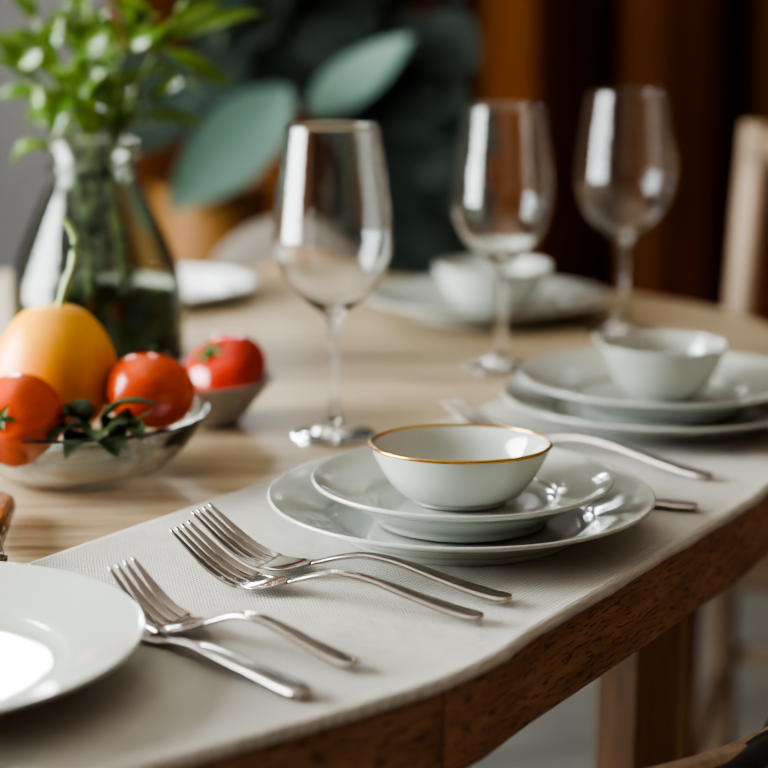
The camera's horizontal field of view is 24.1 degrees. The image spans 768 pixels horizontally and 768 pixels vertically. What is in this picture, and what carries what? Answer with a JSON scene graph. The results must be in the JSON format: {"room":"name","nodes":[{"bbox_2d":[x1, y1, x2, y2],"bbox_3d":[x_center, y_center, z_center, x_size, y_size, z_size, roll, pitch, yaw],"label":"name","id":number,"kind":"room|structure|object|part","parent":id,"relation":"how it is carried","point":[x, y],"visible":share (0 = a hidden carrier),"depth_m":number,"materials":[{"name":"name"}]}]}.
{"room":"dining room","nodes":[
{"label":"dining room","id":0,"kind":"room"},
{"bbox_2d":[0,0,113,272],"bbox_3d":[0.275,-1.032,3.778,4.450,2.600,0.120,0,12,0],"label":"wall","id":1,"kind":"structure","parent":0,"point":[22,190],"depth_m":3.83,"materials":[{"name":"grey paint"}]},
{"bbox_2d":[468,591,767,767],"bbox_3d":[0.275,0.826,1.530,4.450,0.100,5.450,0,12,0],"label":"floor","id":2,"kind":"structure","parent":0,"point":[565,736],"depth_m":2.76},
{"bbox_2d":[209,218,280,271],"bbox_3d":[-0.125,0.192,2.380,0.380,0.788,0.435,0,12,0],"label":"dining chair","id":3,"kind":"object","parent":2,"relation":"on","point":[252,248],"visible":0.1,"depth_m":2.47,"materials":[{"name":"grey fabric"}]},
{"bbox_2d":[106,0,479,277],"bbox_3d":[-0.080,-0.377,2.805,0.770,1.725,0.378,-3,12,-16],"label":"rubber plant","id":4,"kind":"object","parent":2,"relation":"on","point":[403,73],"visible":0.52,"depth_m":2.68,"materials":[{"name":"green plant"}]},
{"bbox_3d":[-0.262,-0.082,2.763,0.184,0.449,0.184,0,12,0],"label":"pot","id":5,"kind":"part","parent":4,"relation":"part of","materials":[{"name":"orange ceramic"}]},
{"bbox_3d":[-0.255,-0.525,2.665,0.054,0.533,0.055,6,13,27],"label":"stem","id":6,"kind":"part","parent":4,"relation":"part of","materials":[{"name":"green plant"}]},
{"bbox_3d":[-0.176,-0.723,2.640,0.190,0.933,0.025,-2,12,-10],"label":"stem","id":7,"kind":"part","parent":4,"relation":"part of","materials":[{"name":"green plant"}]},
{"bbox_3d":[-0.072,-0.686,2.712,0.356,0.836,0.127,0,12,0],"label":"stem","id":8,"kind":"part","parent":4,"relation":"part of","materials":[{"name":"green plant"}]},
{"bbox_2d":[0,270,767,767],"bbox_3d":[-0.296,0.385,1.558,1.408,0.750,1.564,0,12,0],"label":"dining table","id":9,"kind":"object","parent":2,"relation":"on","point":[396,367],"visible":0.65,"depth_m":1.29,"materials":[{"name":"brown wood"}]},
{"bbox_2d":[0,491,15,561],"bbox_3d":[-0.232,0.091,1.075,0.020,0.016,0.185,-2,12,-9],"label":"paring knife","id":10,"kind":"object","parent":9,"relation":"on","point":[7,502],"visible":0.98,"depth_m":1.10,"materials":[{"name":"metal"}]},
{"bbox_3d":[-0.221,0.108,1.016,0.016,0.005,0.061,-2,12,-9],"label":"blade","id":11,"kind":"part","parent":10,"relation":"part of","materials":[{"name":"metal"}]},
{"bbox_3d":[-0.240,0.081,1.125,0.020,0.016,0.081,-2,12,-9],"label":"handle","id":12,"kind":"part","parent":10,"relation":"part of","materials":[{"name":"brown wood"}]},
{"bbox_2d":[10,137,184,362],"bbox_3d":[-0.258,-0.115,1.611,0.160,0.206,0.160,0,12,0],"label":"bottle vase","id":13,"kind":"object","parent":9,"relation":"on","point":[127,276],"visible":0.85,"depth_m":1.56,"materials":[{"name":"clear glass"}]},
{"bbox_2d":[0,33,76,172],"bbox_3d":[-0.291,-0.166,1.601,0.109,0.288,0.082,-3,12,-13],"label":"herb sprig","id":14,"kind":"object","parent":13,"relation":"in","point":[23,67],"visible":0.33,"depth_m":1.57,"materials":[{"name":"green plant"}]},
{"bbox_3d":[-0.284,-0.153,1.597,0.077,0.266,0.023,5,13,24],"label":"stem","id":15,"kind":"part","parent":14,"relation":"part of","materials":[{"name":"green plant"}]},
{"bbox_2d":[1,0,85,142],"bbox_3d":[-0.279,-0.197,1.599,0.133,0.350,0.063,-4,13,-20],"label":"herb sprig","id":16,"kind":"object","parent":13,"relation":"in","point":[51,30],"visible":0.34,"depth_m":1.56,"materials":[{"name":"green plant"}]},
{"bbox_3d":[-0.271,-0.182,1.603,0.076,0.319,0.015,-4,13,-19],"label":"stem","id":17,"kind":"part","parent":16,"relation":"part of","materials":[{"name":"green plant"}]},
{"bbox_2d":[10,40,126,142],"bbox_3d":[-0.264,-0.158,1.578,0.080,0.283,0.139,3,12,13],"label":"herb sprig","id":18,"kind":"object","parent":13,"relation":"in","point":[56,109],"visible":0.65,"depth_m":1.53,"materials":[{"name":"green plant"}]},
{"bbox_3d":[-0.263,-0.147,1.584,0.010,0.258,0.101,0,12,0],"label":"stem","id":19,"kind":"part","parent":18,"relation":"part of","materials":[{"name":"green plant"}]},
{"bbox_2d":[42,0,118,142],"bbox_3d":[-0.261,-0.190,1.614,0.072,0.329,0.097,-6,13,-25],"label":"herb sprig","id":20,"kind":"object","parent":13,"relation":"in","point":[95,14],"visible":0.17,"depth_m":1.61,"materials":[{"name":"green plant"}]},
{"bbox_2d":[58,0,120,142],"bbox_3d":[-0.261,-0.207,1.586,0.074,0.375,0.071,0,12,0],"label":"herb sprig","id":21,"kind":"object","parent":13,"relation":"in","point":[87,32],"visible":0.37,"depth_m":1.56,"materials":[{"name":"green plant"}]},
{"bbox_3d":[-0.272,-0.190,1.593,0.036,0.339,0.005,-2,12,-10],"label":"stem","id":22,"kind":"part","parent":21,"relation":"part of","materials":[{"name":"green plant"}]},
{"bbox_2d":[89,1,151,142],"bbox_3d":[-0.256,-0.183,1.618,0.067,0.316,0.119,6,13,27],"label":"herb sprig","id":23,"kind":"object","parent":13,"relation":"in","point":[107,20],"visible":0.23,"depth_m":1.62,"materials":[{"name":"green plant"}]},
{"bbox_3d":[-0.254,-0.172,1.616,0.007,0.294,0.096,4,13,20],"label":"stem","id":24,"kind":"part","parent":23,"relation":"part of","materials":[{"name":"green plant"}]},
{"bbox_2d":[87,0,165,141],"bbox_3d":[-0.226,-0.186,1.574,0.086,0.338,0.060,10,16,40],"label":"herb sprig","id":25,"kind":"object","parent":13,"relation":"in","point":[137,30],"visible":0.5,"depth_m":1.54,"materials":[{"name":"green plant"}]},
{"bbox_3d":[-0.228,-0.173,1.578,0.044,0.312,0.007,8,14,32],"label":"stem","id":26,"kind":"part","parent":25,"relation":"part of","materials":[{"name":"green plant"}]},
{"bbox_2d":[102,77,205,142],"bbox_3d":[-0.222,-0.152,1.628,0.125,0.249,0.073,-2,12,-11],"label":"herb sprig","id":27,"kind":"object","parent":13,"relation":"in","point":[165,114],"visible":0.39,"depth_m":1.60,"materials":[{"name":"green plant"}]},
{"bbox_3d":[-0.237,-0.142,1.622,0.087,0.233,0.021,-1,12,-6],"label":"stem","id":28,"kind":"part","parent":27,"relation":"part of","materials":[{"name":"green plant"}]},
{"bbox_2d":[111,0,263,141],"bbox_3d":[-0.182,-0.182,1.581,0.151,0.327,0.063,2,12,7],"label":"herb sprig","id":29,"kind":"object","parent":13,"relation":"in","point":[194,17],"visible":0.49,"depth_m":1.56,"materials":[{"name":"green plant"}]},
{"bbox_3d":[-0.207,-0.179,1.590,0.073,0.318,0.012,2,12,11],"label":"stem","id":30,"kind":"part","parent":29,"relation":"part of","materials":[{"name":"green plant"}]},
{"bbox_2d":[0,395,209,492],"bbox_3d":[-0.215,0.041,1.258,0.187,0.048,0.187,11,16,42],"label":"fruit bowl","id":31,"kind":"object","parent":9,"relation":"on","point":[38,465],"visible":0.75,"depth_m":1.19,"materials":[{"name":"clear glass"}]},
{"bbox_2d":[0,372,64,439],"bbox_3d":[-0.242,0.022,1.193,0.059,0.060,0.058,11,16,41],"label":"tomato","id":32,"kind":"object","parent":31,"relation":"in","point":[30,407],"visible":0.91,"depth_m":1.17,"materials":[{"name":"food"}]},
{"bbox_2d":[0,216,115,434],"bbox_3d":[-0.233,-0.041,1.269,0.087,0.156,0.087,5,13,24],"label":"gourd","id":33,"kind":"object","parent":31,"relation":"in","point":[60,343],"visible":0.68,"depth_m":1.24,"materials":[{"name":"food"}]},
{"bbox_2d":[45,396,158,459],"bbox_3d":[-0.186,0.028,1.191,0.074,0.034,0.053,0,12,0],"label":"stem","id":34,"kind":"object","parent":31,"relation":"in","point":[124,422],"visible":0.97,"depth_m":1.19,"materials":[{"name":"green plant"}]},
{"bbox_3d":[-0.188,0.031,1.199,0.061,0.025,0.013,1,12,3],"label":"stem","id":35,"kind":"part","parent":34,"relation":"part of","materials":[{"name":"green plant"}]},
{"bbox_2d":[104,345,195,429],"bbox_3d":[-0.165,0.003,1.265,0.064,0.060,0.063,5,13,22],"label":"tomato","id":36,"kind":"object","parent":31,"relation":"in","point":[155,377],"visible":0.84,"depth_m":1.24,"materials":[{"name":"red food"}]},
{"bbox_2d":[179,267,254,307],"bbox_3d":[-0.262,-0.104,2.007,0.236,0.020,0.236,0,12,0],"label":"dinner plate","id":37,"kind":"object","parent":9,"relation":"on","point":[201,285],"visible":0.35,"depth_m":2.05,"materials":[{"name":"white ceramic"}]},
{"bbox_2d":[181,362,275,429],"bbox_3d":[-0.142,0.012,1.418,0.115,0.038,0.115,0,12,0],"label":"dish","id":38,"kind":"object","parent":9,"relation":"on","point":[228,407],"visible":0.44,"depth_m":1.39,"materials":[{"name":"grey ceramic"}]},
{"bbox_2d":[186,333,266,389],"bbox_3d":[-0.125,-0.009,1.414,0.070,0.059,0.061,11,16,42],"label":"tomato","id":39,"kind":"object","parent":38,"relation":"in","point":[226,360],"visible":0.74,"depth_m":1.39,"materials":[{"name":"red food"}]},
{"bbox_2d":[273,122,392,446],"bbox_3d":[-0.038,-0.076,1.352,0.090,0.236,0.090,0,12,0],"label":"wine glass","id":40,"kind":"object","parent":9,"relation":"on","point":[333,231],"visible":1,"depth_m":1.31,"materials":[{"name":"clear glass"}]},
{"bbox_2d":[273,122,392,328],"bbox_3d":[-0.038,-0.117,1.343,0.090,0.152,0.090,0,12,0],"label":"bowl","id":41,"kind":"object","parent":40,"relation":"on","point":[333,231],"depth_m":1.31,"materials":[{"name":"clear glass"}]},
{"bbox_3d":[-0.038,-0.005,1.367,0.020,0.076,0.020,0,12,0],"label":"stem","id":42,"kind":"part","parent":40,"relation":"part of","materials":[{"name":"clear glass"}]},
{"bbox_2d":[0,400,767,767],"bbox_3d":[-0.048,0.114,1.028,0.315,0.008,1.040,9,15,35],"label":"table runner","id":43,"kind":"object","parent":9,"relation":"on","point":[163,706],"visible":0.57,"depth_m":0.96,"materials":[{"name":"fabric"}]},
{"bbox_2d":[0,562,144,713],"bbox_3d":[-0.231,0.132,0.870,0.230,0.025,0.230,0,12,0],"label":"dinner plate","id":44,"kind":"object","parent":43,"relation":"on","point":[61,631],"visible":1,"depth_m":0.90,"materials":[{"name":"ceramic"}]},
{"bbox_2d":[141,623,312,698],"bbox_3d":[-0.107,0.131,0.916,0.200,0.007,0.020,12,17,44],"label":"table knife","id":45,"kind":"object","parent":43,"relation":"on","point":[281,683],"visible":0.7,"depth_m":0.88,"materials":[{"name":"metal"}]},
{"bbox_3d":[-0.144,0.125,0.953,0.096,0.003,0.020,12,17,44],"label":"blade","id":46,"kind":"part","parent":45,"relation":"part of","materials":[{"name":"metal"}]},
{"bbox_2d":[108,556,360,668],"bbox_3d":[-0.077,0.117,0.921,0.150,0.030,0.029,8,14,32],"label":"fork","id":47,"kind":"object","parent":43,"relation":"on","point":[175,619],"visible":1,"depth_m":0.94,"materials":[{"name":"metal"}]},
{"bbox_3d":[-0.053,0.126,0.907,0.094,0.016,0.015,8,14,32],"label":"handle","id":48,"kind":"part","parent":47,"relation":"part of","materials":[{"name":"metal"}]},
{"bbox_2d":[169,520,483,621],"bbox_3d":[-0.032,0.103,0.988,0.187,0.030,0.029,6,13,25],"label":"fork","id":49,"kind":"object","parent":43,"relation":"on","point":[217,562],"visible":1,"depth_m":1.00,"materials":[{"name":"metal"}]},
{"bbox_3d":[-0.001,0.112,0.975,0.117,0.016,0.015,6,13,25],"label":"handle","id":50,"kind":"part","parent":49,"relation":"part of","materials":[{"name":"metal"}]},
{"bbox_2d":[191,503,511,603],"bbox_3d":[-0.019,0.096,1.020,0.198,0.030,0.029,6,13,26],"label":"fork","id":51,"kind":"object","parent":43,"relation":"on","point":[238,543],"visible":1,"depth_m":1.04,"materials":[{"name":"metal"}]},
{"bbox_3d":[0.014,0.105,1.006,0.123,0.016,0.015,6,13,26],"label":"handle","id":52,"kind":"part","parent":51,"relation":"part of","materials":[{"name":"metal"}]},
{"bbox_2d":[267,456,655,565],"bbox_3d":[0.048,0.079,1.120,0.240,0.026,0.240,0,12,0],"label":"dinner plate","id":53,"kind":"object","parent":43,"relation":"on","point":[293,496],"visible":0.52,"depth_m":1.09,"materials":[{"name":"ceramic"}]},
{"bbox_2d":[311,446,613,542],"bbox_3d":[0.049,0.070,1.120,0.187,0.028,0.187,-2,12,-10],"label":"plate","id":54,"kind":"object","parent":53,"relation":"on","point":[566,481],"visible":0.71,"depth_m":1.10,"materials":[{"name":"ceramic"}]},
{"bbox_2d":[369,423,552,510],"bbox_3d":[0.048,0.053,1.118,0.114,0.039,0.107,0,12,1],"label":"bowl","id":55,"kind":"object","parent":54,"relation":"on","point":[444,466],"visible":1,"depth_m":1.09,"materials":[{"name":"ceramic"}]},
{"bbox_2d":[440,394,713,478],"bbox_3d":[0.138,0.037,1.312,0.237,0.023,0.029,11,16,41],"label":"fork","id":56,"kind":"object","parent":43,"relation":"on","point":[475,419],"visible":0.6,"depth_m":1.29,"materials":[{"name":"metal"}]},
{"bbox_3d":[0.171,0.049,1.284,0.148,0.012,0.015,11,16,41],"label":"handle","id":57,"kind":"part","parent":56,"relation":"part of","materials":[{"name":"metal"}]},
{"bbox_2d":[502,376,767,442],"bbox_3d":[0.215,0.018,1.413,0.246,0.023,0.246,0,12,0],"label":"dinner plate","id":58,"kind":"object","parent":43,"relation":"on","point":[521,395],"visible":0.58,"depth_m":1.36,"materials":[{"name":"ceramic"}]},
{"bbox_2d":[518,348,767,427],"bbox_3d":[0.217,0.006,1.414,0.224,0.030,0.224,0,12,0],"label":"plate","id":59,"kind":"object","parent":58,"relation":"on","point":[582,378],"visible":0.8,"depth_m":1.42,"materials":[{"name":"ceramic"}]},
{"bbox_2d":[598,331,728,403],"bbox_3d":[0.218,-0.011,1.413,0.101,0.044,0.101,-9,15,-36],"label":"bowl","id":60,"kind":"object","parent":59,"relation":"on","point":[662,367],"visible":1,"depth_m":1.39,"materials":[{"name":"ceramic"}]},
{"bbox_2d":[655,498,697,510],"bbox_3d":[0.107,0.073,1.194,0.200,0.005,0.020,4,13,17],"label":"table knife","id":61,"kind":"object","parent":43,"relation":"on","point":[663,503],"visible":0.28,"depth_m":1.16,"materials":[{"name":"metal"}]},
{"bbox_2d":[367,276,609,327],"bbox_3d":[0.110,-0.085,1.909,0.258,0.023,0.258,0,12,0],"label":"dinner plate","id":62,"kind":"object","parent":9,"relation":"on","point":[426,298],"visible":0.76,"depth_m":1.92,"materials":[{"name":"ceramic"}]},
{"bbox_2d":[434,256,551,313],"bbox_3d":[0.115,-0.103,1.905,0.124,0.048,0.124,9,15,36],"label":"bowl","id":63,"kind":"object","parent":62,"relation":"on","point":[470,283],"visible":0.89,"depth_m":1.87,"materials":[{"name":"ceramic"}]},
{"bbox_2d":[452,103,552,374],"bbox_3d":[0.105,-0.130,1.608,0.090,0.236,0.090,0,12,0],"label":"wine glass","id":64,"kind":"object","parent":9,"relation":"on","point":[502,195],"visible":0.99,"depth_m":1.56,"materials":[{"name":"clear glass"}]},
{"bbox_3d":[0.105,-0.060,1.623,0.020,0.076,0.020,0,12,0],"label":"stem","id":65,"kind":"part","parent":64,"relation":"part of","materials":[{"name":"clear glass"}]},
{"bbox_2d":[452,103,552,276],"bbox_3d":[0.105,-0.171,1.599,0.090,0.152,0.090,0,12,0],"label":"bowl","id":66,"kind":"object","parent":64,"relation":"on","point":[502,195],"depth_m":1.56,"materials":[{"name":"clear glass"}]},
{"bbox_2d":[575,88,675,338],"bbox_3d":[0.237,-0.168,1.774,0.098,0.241,0.098,-10,15,-38],"label":"wine glass","id":67,"kind":"object","parent":9,"relation":"on","point":[625,177],"visible":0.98,"depth_m":1.73,"materials":[{"name":"clear glass"}]},
{"bbox_3d":[0.237,-0.096,1.789,0.022,0.077,0.022,0,12,0],"label":"stem","id":68,"kind":"part","parent":67,"relation":"part of","materials":[{"name":"clear glass"}]},
{"bbox_2d":[575,88,675,249],"bbox_3d":[0.237,-0.210,1.765,0.098,0.156,0.098,0,12,0],"label":"bowl","id":69,"kind":"object","parent":67,"relation":"on","point":[625,177],"depth_m":1.73,"materials":[{"name":"clear glass"}]},
{"bbox_3d":[0.185,0.455,1.359,0.042,0.696,0.042,-8,14,-34],"label":"leg","id":70,"kind":"part","parent":9,"relation":"part of","materials":[{"name":"brown wood"}]},
{"bbox_2d":[648,720,767,767],"bbox_3d":[0.053,0.496,1.196,0.442,0.687,0.443,-8,14,-33],"label":"armchair","id":71,"kind":"object","parent":2,"relation":"on","point":[751,751],"visible":0.96,"depth_m":0.96,"materials":[{"name":"brown wood"}]},
{"bbox_2d":[676,123,767,760],"bbox_3d":[0.617,0.165,2.191,0.480,0.925,0.493,4,13,17],"label":"dining chair","id":72,"kind":"object","parent":2,"relation":"on","point":[713,727],"visible":0.48,"depth_m":2.35,"materials":[{"name":"brown wood"}]},
{"bbox_3d":[0.346,0.432,2.108,0.040,0.430,0.040,4,13,17],"label":"leg","id":73,"kind":"part","parent":72,"relation":"part of","materials":[{"name":"brown wood"}]},
{"bbox_3d":[0.475,0.113,2.431,0.060,0.925,0.087,4,13,17],"label":"post","id":74,"kind":"part","parent":72,"relation":"part of","materials":[{"name":"brown wood"}]},
{"bbox_3d":[0.602,0.183,2.171,0.450,0.030,0.440,4,13,17],"label":"seat","id":75,"kind":"part","parent":72,"relation":"part of","materials":[{"name":"brown wood"}]},
{"bbox_3d":[0.682,-0.298,2.295,0.448,0.050,0.076,4,13,17],"label":"rail","id":76,"kind":"part","parent":72,"relation":"part of","materials":[{"name":"brown wood"}]},
{"bbox_3d":[2.360,-0.495,1.249,0.120,2.600,5.050,0,12,0],"label":"wall","id":77,"kind":"structure","parent":0,"visible":0},
{"bbox_2d":[110,0,767,324],"bbox_3d":[0.860,-0.321,3.530,2.800,1.253,0.248,0,12,0],"label":"curtain","id":78,"kind":"object","parent":77,"relation":"attached to","point":[710,57],"visible":0.16,"depth_m":3.46,"materials":[{"name":"brown fabric"}]}
]}

